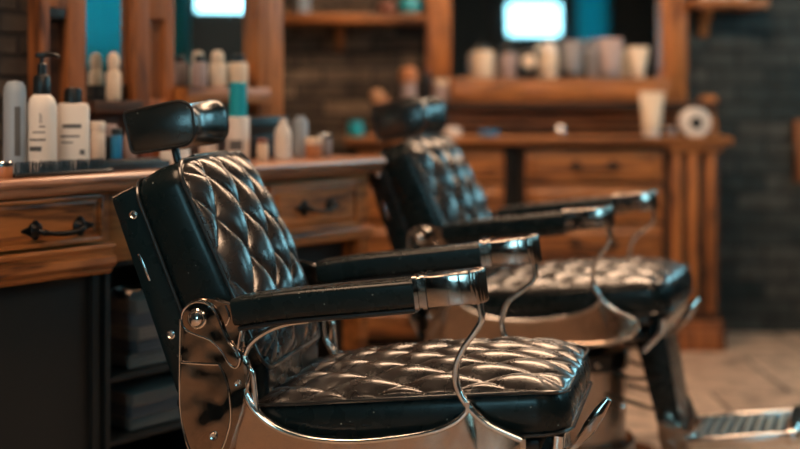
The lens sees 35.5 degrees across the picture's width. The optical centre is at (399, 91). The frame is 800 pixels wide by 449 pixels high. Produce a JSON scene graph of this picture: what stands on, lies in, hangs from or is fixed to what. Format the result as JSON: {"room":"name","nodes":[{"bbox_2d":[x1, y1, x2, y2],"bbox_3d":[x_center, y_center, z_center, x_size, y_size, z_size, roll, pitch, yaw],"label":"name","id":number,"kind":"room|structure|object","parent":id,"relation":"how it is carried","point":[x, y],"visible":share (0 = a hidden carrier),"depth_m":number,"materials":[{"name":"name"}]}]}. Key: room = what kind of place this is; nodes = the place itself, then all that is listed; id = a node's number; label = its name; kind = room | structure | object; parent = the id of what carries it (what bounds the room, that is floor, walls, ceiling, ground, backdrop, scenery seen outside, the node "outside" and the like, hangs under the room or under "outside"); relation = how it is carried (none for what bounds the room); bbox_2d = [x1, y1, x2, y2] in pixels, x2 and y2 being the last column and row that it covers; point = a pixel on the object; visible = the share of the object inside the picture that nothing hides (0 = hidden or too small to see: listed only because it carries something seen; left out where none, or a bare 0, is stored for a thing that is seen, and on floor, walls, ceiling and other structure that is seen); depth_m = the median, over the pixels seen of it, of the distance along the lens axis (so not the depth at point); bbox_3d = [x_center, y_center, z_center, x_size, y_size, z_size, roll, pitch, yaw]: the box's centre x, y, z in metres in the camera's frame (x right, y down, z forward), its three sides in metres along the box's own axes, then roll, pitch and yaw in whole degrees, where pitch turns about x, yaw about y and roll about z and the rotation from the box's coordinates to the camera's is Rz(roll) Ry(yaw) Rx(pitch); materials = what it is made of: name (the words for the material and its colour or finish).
{"room":"salon","nodes":[
{"label":"salon","id":0,"kind":"room"},
{"bbox_2d":[0,0,228,160],"bbox_3d":[-2.247,-0.350,2.112,0.140,3.000,5.575,0,0,39],"label":"wall","id":1,"kind":"structure","parent":0,"point":[13,13],"depth_m":3.44,"materials":[{"name":"stone"}]},
{"bbox_2d":[86,100,142,157],"bbox_3d":[-0.844,0.110,3.627,0.100,0.170,0.173,0,0,39],"label":"wall ledge","id":2,"kind":"object","parent":1,"relation":"attached to","point":[111,112],"visible":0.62,"depth_m":3.62,"materials":[{"name":"brown wood"}]},
{"bbox_2d":[106,52,120,100],"bbox_3d":[-0.833,-0.046,3.632,0.044,0.142,0.044,0,0,0],"label":"bottle","id":3,"kind":"object","parent":2,"relation":"on","point":[113,76],"visible":1,"depth_m":3.62,"materials":[{"name":"beige plastic"}]},
{"bbox_2d":[28,0,282,156],"bbox_3d":[-0.708,-0.477,3.823,0.060,1.345,0.957,0,0,39],"label":"wall mirror","id":4,"kind":"object","parent":1,"relation":"attached to","point":[164,38],"visible":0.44,"depth_m":3.77,"materials":[{"name":"brown wood"}]},
{"bbox_2d":[86,0,124,84],"bbox_3d":[-0.876,-0.560,3.653,0.010,1.080,0.173,0,0,40],"label":"mirror","id":5,"kind":"object","parent":4,"relation":"attached to","point":[105,19],"depth_m":3.66,"materials":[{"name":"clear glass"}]},
{"bbox_2d":[150,19,156,98],"bbox_3d":[-0.762,-0.110,3.791,0.010,0.280,0.055,0,0,39],"label":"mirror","id":6,"kind":"object","parent":4,"relation":"attached to","point":[153,22],"depth_m":3.80,"materials":[{"name":"wood"}]},
{"bbox_2d":[174,0,249,85],"bbox_3d":[-0.608,-0.560,3.978,0.010,1.080,0.350,0,0,39],"label":"mirror","id":7,"kind":"object","parent":4,"relation":"attached to","point":[201,27],"depth_m":3.97,"materials":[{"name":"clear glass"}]},
{"bbox_2d":[174,87,269,103],"bbox_3d":[-0.572,0.011,3.949,0.110,0.053,0.350,0,0,39],"label":"wall ledge","id":8,"kind":"object","parent":1,"relation":"attached to","point":[255,95],"visible":0.56,"depth_m":3.87,"materials":[{"name":"orange wood"}]},
{"bbox_2d":[192,55,206,86],"bbox_3d":[-0.622,-0.065,3.880,0.048,0.100,0.048,0,0,0],"label":"bottle","id":9,"kind":"object","parent":8,"relation":"on","point":[199,67],"visible":0.94,"depth_m":3.86,"materials":[{"name":"grey plastic"}]},
{"bbox_2d":[210,50,225,86],"bbox_3d":[-0.575,-0.073,3.938,0.050,0.117,0.050,0,0,0],"label":"bottle","id":10,"kind":"object","parent":8,"relation":"on","point":[217,68],"visible":0.95,"depth_m":3.92,"materials":[{"name":"beige plastic"}]},
{"bbox_2d":[229,54,247,86],"bbox_3d":[-0.517,-0.068,4.007,0.060,0.105,0.060,0,0,0],"label":"bottle","id":11,"kind":"object","parent":8,"relation":"on","point":[238,68],"visible":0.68,"depth_m":3.98,"materials":[{"name":"beige plastic"}]},
{"bbox_2d":[283,0,799,331],"bbox_3d":[-0.350,-0.300,6.055,7.400,2.900,0.150,0,0,0],"label":"wall","id":12,"kind":"structure","parent":0,"point":[748,59],"depth_m":5.98,"materials":[{"name":"brick"}]},
{"bbox_2d":[283,13,424,51],"bbox_3d":[-0.253,-0.280,5.900,0.735,0.175,0.160,0,0,0],"label":"wall shelf","id":13,"kind":"object","parent":12,"relation":"attached to","point":[339,20],"visible":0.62,"depth_m":5.82,"materials":[{"name":"brown wood"}]},
{"bbox_2d":[295,0,309,12],"bbox_3d":[-0.460,-0.438,5.900,0.070,0.140,0.070,0,0,0],"label":"bottle","id":14,"kind":"object","parent":13,"relation":"on","point":[301,6],"visible":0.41,"depth_m":5.87,"materials":[{"name":"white plastic"}]},
{"bbox_2d":[378,1,396,12],"bbox_3d":[-0.060,-0.398,5.900,0.090,0.060,0.090,0,0,0],"label":"jar","id":15,"kind":"object","parent":13,"relation":"on","point":[385,6],"visible":0.85,"depth_m":5.87,"materials":[{"name":"brown plastic"}]},
{"bbox_2d":[398,0,420,12],"bbox_3d":[0.045,-0.408,5.900,0.110,0.080,0.110,0,0,0],"label":"glass","id":16,"kind":"object","parent":13,"relation":"on","point":[405,6],"visible":0.85,"depth_m":5.86,"materials":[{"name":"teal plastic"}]},
{"bbox_2d":[426,0,686,102],"bbox_3d":[0.738,-0.315,5.923,1.228,0.730,0.105,0,0,0],"label":"wall mirror","id":17,"kind":"object","parent":12,"relation":"attached to","point":[454,28],"visible":0.74,"depth_m":5.95,"materials":[{"name":"orange wood"}]},
{"bbox_2d":[687,0,768,37],"bbox_3d":[1.545,-0.347,5.900,0.350,0.175,0.160,0,0,0],"label":"wall shelf","id":18,"kind":"object","parent":12,"relation":"attached to","point":[705,7],"visible":0.9,"depth_m":5.82,"materials":[{"name":"brown wood"}]},
{"bbox_2d":[794,119,799,181],"bbox_3d":[1.913,0.280,5.965,0.055,0.300,0.030,0,0,0],"label":"wall plaque","id":19,"kind":"object","parent":12,"relation":"attached to","point":[796,121],"visible":1,"depth_m":5.95,"materials":[{"name":"brown wood"}]},
{"bbox_2d":[626,332,799,448],"bbox_3d":[-0.350,1.200,1.690,7.400,0.100,8.880,0,0,0],"label":"floor","id":20,"kind":"structure","parent":0,"point":[756,370],"depth_m":4.98,"materials":[{"name":"wood"}]},
{"bbox_2d":[0,192,116,448],"bbox_3d":[-1.218,0.699,2.821,0.527,0.903,1.079,0,0,39],"label":"base cabinet","id":21,"kind":"object","parent":20,"relation":"on","point":[55,250],"visible":1,"depth_m":3.01,"materials":[{"name":"brown wood"}]},
{"bbox_2d":[0,153,385,199],"bbox_3d":[-0.905,0.223,3.212,0.523,0.046,2.080,0,0,39],"label":"countertop","id":22,"kind":"structure","parent":21,"relation":"on","point":[296,167],"depth_m":3.11,"materials":[{"name":"brown wood"}]},
{"bbox_2d":[0,161,12,178],"bbox_3d":[-0.921,0.180,2.904,0.043,0.040,0.043,0,0,0],"label":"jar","id":23,"kind":"object","parent":22,"relation":"on","point":[6,167],"visible":1,"depth_m":2.89,"materials":[{"name":"orange metal"}]},
{"bbox_2d":[3,81,26,172],"bbox_3d":[-0.927,0.086,3.007,0.054,0.228,0.054,0,0,0],"label":"shampoo bottle","id":24,"kind":"object","parent":22,"relation":"on","point":[14,93],"visible":0.76,"depth_m":2.98,"materials":[{"name":"grey plastic"}]},
{"bbox_2d":[27,52,59,171],"bbox_3d":[-0.872,0.051,3.042,0.072,0.298,0.072,0,0,-34],"label":"pump bottle","id":25,"kind":"object","parent":22,"relation":"on","point":[41,106],"visible":0.97,"depth_m":3.02,"materials":[{"name":"beige plastic"}]},
{"bbox_2d":[13,157,113,177],"bbox_3d":[-0.812,0.181,3.013,0.032,0.038,0.280,0,0,40],"label":"brush","id":26,"kind":"object","parent":22,"relation":"on","point":[54,168],"visible":1,"depth_m":3.00,"materials":[{"name":"black plastic"}]},
{"bbox_2d":[57,88,89,169],"bbox_3d":[-0.820,0.094,3.136,0.080,0.211,0.057,0,0,-15],"label":"bottle","id":27,"kind":"object","parent":22,"relation":"on","point":[73,116],"visible":0.85,"depth_m":3.11,"materials":[{"name":"beige plastic"}]},
{"bbox_2d":[90,121,104,159],"bbox_3d":[-0.796,0.139,3.292,0.039,0.122,0.039,0,0,0],"label":"jar","id":28,"kind":"object","parent":22,"relation":"on","point":[97,128],"visible":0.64,"depth_m":3.28,"materials":[{"name":"beige plastic"}]},
{"bbox_2d":[105,124,116,158],"bbox_3d":[-0.773,0.143,3.335,0.038,0.113,0.038,0,0,0],"label":"jar","id":29,"kind":"object","parent":22,"relation":"on","point":[108,127],"visible":0.36,"depth_m":3.32,"materials":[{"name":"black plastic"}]},
{"bbox_2d":[124,134,136,158],"bbox_3d":[-0.725,0.146,3.362,0.034,0.108,0.034,0,0,0],"label":"bottle","id":30,"kind":"object","parent":22,"relation":"on","point":[127,153],"visible":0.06,"depth_m":3.35,"materials":[{"name":"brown plastic"}]},
{"bbox_2d":[92,157,169,170],"bbox_3d":[-0.710,0.187,3.239,0.090,0.026,0.220,0,0,39],"label":"tray","id":31,"kind":"object","parent":22,"relation":"on","point":[147,162],"visible":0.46,"depth_m":3.22,"materials":[{"name":"black plastic"}]},
{"bbox_2d":[111,128,121,158],"bbox_3d":[-0.744,0.148,3.284,0.029,0.104,0.029,0,0,0],"label":"bottle","id":32,"kind":"object","parent":31,"relation":"on","point":[116,138],"visible":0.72,"depth_m":3.27,"materials":[{"name":"blue plastic"}]},
{"bbox_2d":[137,152,151,157],"bbox_3d":[-0.698,0.150,3.411,0.040,0.100,0.040,0,0,0],"label":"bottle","id":33,"kind":"object","parent":22,"relation":"on","point":[145,154],"visible":0.02,"depth_m":3.39,"materials":[{"name":"brown plastic"}]},
{"bbox_2d":[160,148,189,164],"bbox_3d":[-0.611,0.168,3.391,0.082,0.065,0.082,0,0,0],"label":"jar","id":34,"kind":"object","parent":22,"relation":"on","point":[164,155],"visible":0.18,"depth_m":3.36,"materials":[{"name":"beige plastic"}]},
{"bbox_2d":[199,144,216,152],"bbox_3d":[-0.563,0.124,3.669,0.052,0.152,0.052,0,0,0],"label":"bottle","id":35,"kind":"object","parent":22,"relation":"on","point":[208,148],"visible":0.02,"depth_m":3.65,"materials":[{"name":"beige plastic"}]},
{"bbox_2d":[226,82,249,158],"bbox_3d":[-0.475,0.086,3.665,0.068,0.229,0.068,0,0,0],"label":"bottle","id":36,"kind":"object","parent":22,"relation":"on","point":[238,138],"visible":0.75,"depth_m":3.64,"materials":[{"name":"beige plastic"}]},
{"bbox_2d":[257,138,267,160],"bbox_3d":[-0.401,0.168,3.646,0.034,0.064,0.034,0,0,0],"label":"jar","id":37,"kind":"object","parent":22,"relation":"on","point":[262,143],"visible":1,"depth_m":3.63,"materials":[{"name":"beige plastic"}]},
{"bbox_2d":[247,116,288,158],"bbox_3d":[-0.437,0.138,3.837,0.104,0.125,0.174,0,0,39],"label":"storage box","id":38,"kind":"object","parent":22,"relation":"on","point":[260,126],"visible":0.3,"depth_m":3.79,"materials":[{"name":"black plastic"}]},
{"bbox_2d":[274,118,291,159],"bbox_3d":[-0.347,0.139,3.711,0.052,0.122,0.052,0,0,0],"label":"bottle","id":39,"kind":"object","parent":22,"relation":"on","point":[282,136],"visible":1,"depth_m":3.69,"materials":[{"name":"beige plastic"}]},
{"bbox_2d":[293,116,307,156],"bbox_3d":[-0.308,0.137,3.868,0.048,0.126,0.048,0,0,0],"label":"bottle","id":40,"kind":"object","parent":22,"relation":"on","point":[300,124],"visible":0.93,"depth_m":3.85,"materials":[{"name":"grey plastic"}]},
{"bbox_2d":[305,137,321,157],"bbox_3d":[-0.263,0.169,3.797,0.052,0.062,0.052,0,0,0],"label":"jar","id":41,"kind":"object","parent":22,"relation":"on","point":[313,148],"visible":1,"depth_m":3.78,"materials":[{"name":"brown plastic"}]},
{"bbox_2d":[318,132,331,156],"bbox_3d":[-0.233,0.163,3.881,0.046,0.074,0.046,0,0,0],"label":"tub","id":42,"kind":"object","parent":22,"relation":"on","point":[326,137],"visible":0.79,"depth_m":3.86,"materials":[{"name":"grey plastic"}]},
{"bbox_2d":[100,191,186,448],"bbox_3d":[-0.740,0.699,3.455,0.458,0.902,0.504,0,0,39],"label":"open shelf","id":43,"kind":"object","parent":20,"relation":"on","point":[166,435],"visible":0.13,"depth_m":3.19,"materials":[{"name":"brown wood"}]},
{"bbox_2d":[110,348,166,368],"bbox_3d":[-0.701,0.703,3.407,0.220,0.034,0.240,0,0,42],"label":"folded towel","id":44,"kind":"object","parent":43,"relation":"on","point":[125,359],"visible":0.25,"depth_m":3.29,"materials":[{"name":"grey fabric"}]},
{"bbox_2d":[110,336,161,353],"bbox_3d":[-0.693,0.667,3.416,0.220,0.034,0.230,0,0,39],"label":"folded towel","id":45,"kind":"object","parent":44,"relation":"on","point":[149,345],"visible":0.24,"depth_m":3.29,"materials":[{"name":"grey fabric"}]},
{"bbox_2d":[110,323,157,340],"bbox_3d":[-0.697,0.632,3.412,0.220,0.034,0.240,0,0,37],"label":"folded towel","id":46,"kind":"object","parent":45,"relation":"on","point":[141,333],"visible":0.19,"depth_m":3.28,"materials":[{"name":"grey fabric"}]},
{"bbox_2d":[110,309,153,327],"bbox_3d":[-0.701,0.597,3.407,0.220,0.034,0.230,0,0,42],"label":"folded towel","id":47,"kind":"object","parent":46,"relation":"on","point":[126,319],"visible":0.23,"depth_m":3.28,"materials":[{"name":"grey fabric"}]},
{"bbox_2d":[110,285,149,313],"bbox_3d":[-0.693,0.562,3.416,0.220,0.034,0.240,0,0,39],"label":"folded towel","id":48,"kind":"object","parent":47,"relation":"on","point":[138,305],"visible":0.2,"depth_m":3.29,"materials":[{"name":"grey fabric"}]},
{"bbox_2d":[112,286,142,297],"bbox_3d":[-0.721,0.532,3.320,0.088,0.022,0.088,0,0,0],"label":"metal bowl","id":49,"kind":"object","parent":48,"relation":"on","point":[120,291],"visible":0.89,"depth_m":3.29,"materials":[{"name":"silver metal"}]},
{"bbox_2d":[110,407,179,429],"bbox_3d":[-0.701,0.865,3.407,0.220,0.030,0.240,0,0,42],"label":"folded towel","id":50,"kind":"object","parent":43,"relation":"on","point":[171,414],"visible":0.18,"depth_m":3.29,"materials":[{"name":"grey fabric"}]},
{"bbox_2d":[110,396,177,418],"bbox_3d":[-0.704,0.834,3.404,0.220,0.030,0.240,0,0,39],"label":"folded towel","id":51,"kind":"object","parent":50,"relation":"on","point":[168,403],"visible":0.31,"depth_m":3.29,"materials":[{"name":"grey fabric"}]},
{"bbox_2d":[110,372,177,406],"bbox_3d":[-0.706,0.802,3.401,0.220,0.030,0.240,0,0,37],"label":"folded towel","id":52,"kind":"object","parent":51,"relation":"on","point":[146,389],"visible":0.43,"depth_m":3.33,"materials":[{"name":"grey fabric"}]},
{"bbox_2d":[262,172,373,351],"bbox_3d":[-0.400,0.699,3.814,0.527,0.903,0.480,0,0,39],"label":"base cabinet","id":53,"kind":"object","parent":20,"relation":"on","point":[326,217],"visible":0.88,"depth_m":3.73,"materials":[{"name":"brown wood"}]},
{"bbox_2d":[112,99,611,448],"bbox_3d":[0.066,0.583,2.724,1.364,1.133,0.645,0,0,14],"label":"barber chair","id":54,"kind":"object","parent":20,"relation":"on","point":[245,327],"visible":1,"depth_m":2.61,"materials":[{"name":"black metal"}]},
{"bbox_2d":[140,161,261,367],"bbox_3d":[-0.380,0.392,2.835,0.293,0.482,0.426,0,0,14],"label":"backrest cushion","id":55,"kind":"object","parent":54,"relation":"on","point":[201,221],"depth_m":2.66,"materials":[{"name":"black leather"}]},
{"bbox_2d":[258,347,590,437],"bbox_3d":[0.065,0.663,2.724,0.661,0.159,0.492,0,0,14],"label":"seat cushion","id":56,"kind":"object","parent":54,"relation":"on","point":[363,391],"depth_m":2.52,"materials":[{"name":"black leather"}]},
{"bbox_2d":[351,145,725,351],"bbox_3d":[0.613,0.693,5.735,1.665,0.914,0.450,0,0,0],"label":"base cabinet","id":57,"kind":"object","parent":20,"relation":"on","point":[685,178],"visible":0.31,"depth_m":5.55,"materials":[{"name":"brown wood"}]},
{"bbox_2d":[345,134,732,144],"bbox_3d":[0.614,0.217,5.741,1.713,0.035,0.458,0,0,0],"label":"countertop","id":58,"kind":"structure","parent":57,"relation":"on","point":[366,139],"depth_m":5.52,"materials":[{"name":"orange wood"}]},
{"bbox_2d":[348,121,362,136],"bbox_3d":[-0.200,0.166,5.630,0.070,0.068,0.070,0,0,0],"label":"jar","id":59,"kind":"object","parent":58,"relation":"on","point":[355,128],"visible":1,"depth_m":5.60,"materials":[{"name":"teal plastic"}]},
{"bbox_2d":[443,127,460,136],"bbox_3d":[0.235,0.180,5.630,0.080,0.040,0.080,0,0,0],"label":"pot","id":60,"kind":"object","parent":58,"relation":"on","point":[451,131],"visible":0.81,"depth_m":5.60,"materials":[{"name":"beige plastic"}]},
{"bbox_2d":[479,130,497,136],"bbox_3d":[0.400,0.186,5.650,0.090,0.028,0.090,0,0,0],"label":"pot","id":61,"kind":"object","parent":58,"relation":"on","point":[486,133],"visible":0.99,"depth_m":5.61,"materials":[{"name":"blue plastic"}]},
{"bbox_2d":[370,89,717,134],"bbox_3d":[0.657,0.093,5.835,1.589,0.213,0.269,0,0,0],"label":"hutch","id":62,"kind":"object","parent":58,"relation":"on","point":[509,118],"visible":0.55,"depth_m":5.83,"materials":[{"name":"brown wood"}]},
{"bbox_2d":[399,67,418,97],"bbox_3d":[0.040,-0.034,5.765,0.092,0.167,0.092,0,0,0],"label":"bottle","id":63,"kind":"object","parent":62,"relation":"on","point":[408,76],"visible":0.68,"depth_m":5.73,"materials":[{"name":"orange plastic"}]},
{"bbox_2d":[422,68,431,98],"bbox_3d":[0.125,-0.031,5.775,0.044,0.162,0.044,0,0,0],"label":"bottle","id":64,"kind":"object","parent":62,"relation":"on","point":[426,79],"visible":0.73,"depth_m":5.76,"materials":[{"name":"black plastic"}]},
{"bbox_2d":[434,79,448,102],"bbox_3d":[0.190,-0.005,5.770,0.068,0.110,0.068,0,0,0],"label":"pot","id":65,"kind":"object","parent":62,"relation":"on","point":[441,89],"visible":0.82,"depth_m":5.74,"materials":[{"name":"grey plastic"}]},
{"bbox_2d":[378,102,716,107],"bbox_3d":[0.675,0.061,5.845,1.550,0.022,0.250,0,0,0],"label":"shelf","id":66,"kind":"object","parent":62,"relation":"attached to","point":[452,104],"depth_m":5.72,"materials":[{"name":"brown wood"}]},
{"bbox_2d":[450,78,669,101],"bbox_3d":[0.735,-0.009,5.832,1.000,0.109,0.236,0,0,0],"label":"ledge","id":67,"kind":"object","parent":62,"relation":"on","point":[461,89],"visible":0.96,"depth_m":5.71,"materials":[{"name":"orange wood"}]},
{"bbox_2d":[472,45,493,77],"bbox_3d":[0.385,-0.141,5.790,0.100,0.153,0.100,0,0,0],"label":"jar","id":68,"kind":"object","parent":67,"relation":"on","point":[483,58],"visible":0.93,"depth_m":5.75,"materials":[{"name":"beige plastic"}]},
{"bbox_2d":[501,45,516,77],"bbox_3d":[0.505,-0.141,5.790,0.072,0.152,0.072,0,0,0],"label":"bottle","id":69,"kind":"object","parent":67,"relation":"on","point":[508,57],"visible":0.97,"depth_m":5.76,"materials":[{"name":"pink plastic"}]},
{"bbox_2d":[519,51,537,77],"bbox_3d":[0.595,-0.127,5.779,0.084,0.125,0.061,0,0,0],"label":"jar","id":70,"kind":"object","parent":67,"relation":"on","point":[528,60],"visible":0.99,"depth_m":5.75,"materials":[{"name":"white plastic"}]},
{"bbox_2d":[541,42,556,77],"bbox_3d":[0.690,-0.147,5.790,0.078,0.166,0.078,0,0,0],"label":"spray can","id":71,"kind":"object","parent":67,"relation":"on","point":[548,54],"visible":0.96,"depth_m":5.76,"materials":[{"name":"beige plastic"}]},
{"bbox_2d":[562,40,582,77],"bbox_3d":[0.800,-0.152,5.790,0.071,0.175,0.071,0,0,42],"label":"tube","id":72,"kind":"object","parent":67,"relation":"on","point":[572,49],"visible":0.95,"depth_m":5.77,"materials":[{"name":"grey plastic"}]},
{"bbox_2d":[587,39,598,77],"bbox_3d":[0.895,-0.154,5.800,0.052,0.180,0.052,0,0,0],"label":"bottle","id":73,"kind":"object","parent":67,"relation":"on","point":[592,49],"visible":0.91,"depth_m":5.78,"materials":[{"name":"grey plastic"}]},
{"bbox_2d":[598,38,622,77],"bbox_3d":[0.975,-0.157,5.790,0.094,0.185,0.095,0,0,39],"label":"tube","id":74,"kind":"object","parent":67,"relation":"on","point":[610,49],"visible":0.98,"depth_m":5.77,"materials":[{"name":"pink plastic"}]},
{"bbox_2d":[628,47,648,77],"bbox_3d":[1.105,-0.137,5.790,0.078,0.145,0.063,0,0,39],"label":"tube","id":75,"kind":"object","parent":67,"relation":"on","point":[638,56],"visible":0.98,"depth_m":5.78,"materials":[{"name":"beige plastic"}]},
{"bbox_2d":[554,125,565,136],"bbox_3d":[0.715,0.174,5.580,0.056,0.052,0.056,0,0,0],"label":"ball","id":76,"kind":"object","parent":58,"relation":"on","point":[559,131],"visible":1,"depth_m":5.56,"materials":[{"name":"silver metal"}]},
{"bbox_2d":[639,92,663,136],"bbox_3d":[1.125,0.100,5.590,0.083,0.200,0.083,0,0,44],"label":"cup","id":77,"kind":"object","parent":58,"relation":"on","point":[651,103],"visible":1,"depth_m":5.57,"materials":[{"name":"beige plastic"}]},
{"bbox_2d":[667,127,675,136],"bbox_3d":[1.215,0.178,5.600,0.040,0.043,0.040,0,0,0],"label":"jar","id":78,"kind":"object","parent":58,"relation":"on","point":[671,131],"visible":1,"depth_m":5.59,"materials":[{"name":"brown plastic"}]},
{"bbox_2d":[678,108,710,136],"bbox_3d":[1.325,0.138,5.623,0.136,0.136,0.073,0,0,0],"label":"paper roll","id":79,"kind":"object","parent":58,"relation":"on","point":[692,122],"visible":0.97,"depth_m":5.59,"materials":[{"name":"white paper"}]},
{"bbox_2d":[368,96,799,448],"bbox_3d":[0.568,0.582,3.930,1.339,1.136,0.645,0,0,21],"label":"barber chair","id":80,"kind":"object","parent":20,"relation":"on","point":[426,194],"visible":0.8,"depth_m":3.79,"materials":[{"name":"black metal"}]},
{"bbox_2d":[382,139,488,270],"bbox_3d":[0.141,0.392,4.098,0.293,0.482,0.426,0,0,21],"label":"backrest cushion","id":81,"kind":"object","parent":80,"relation":"on","point":[425,181],"depth_m":3.94,"materials":[{"name":"black leather"}]},
{"bbox_2d":[468,269,691,317],"bbox_3d":[0.556,0.637,3.934,0.661,0.159,0.492,0,0,21],"label":"seat cushion","id":82,"kind":"object","parent":80,"relation":"on","point":[665,294],"depth_m":3.71,"materials":[{"name":"black leather"}]},
{"bbox_2d":[697,414,789,435],"bbox_3d":[1.033,1.013,3.747,0.267,0.059,0.260,0,0,21],"label":"footrest","id":83,"kind":"object","parent":80,"relation":"on","point":[707,424],"depth_m":3.76,"materials":[{"name":"silver metal"}]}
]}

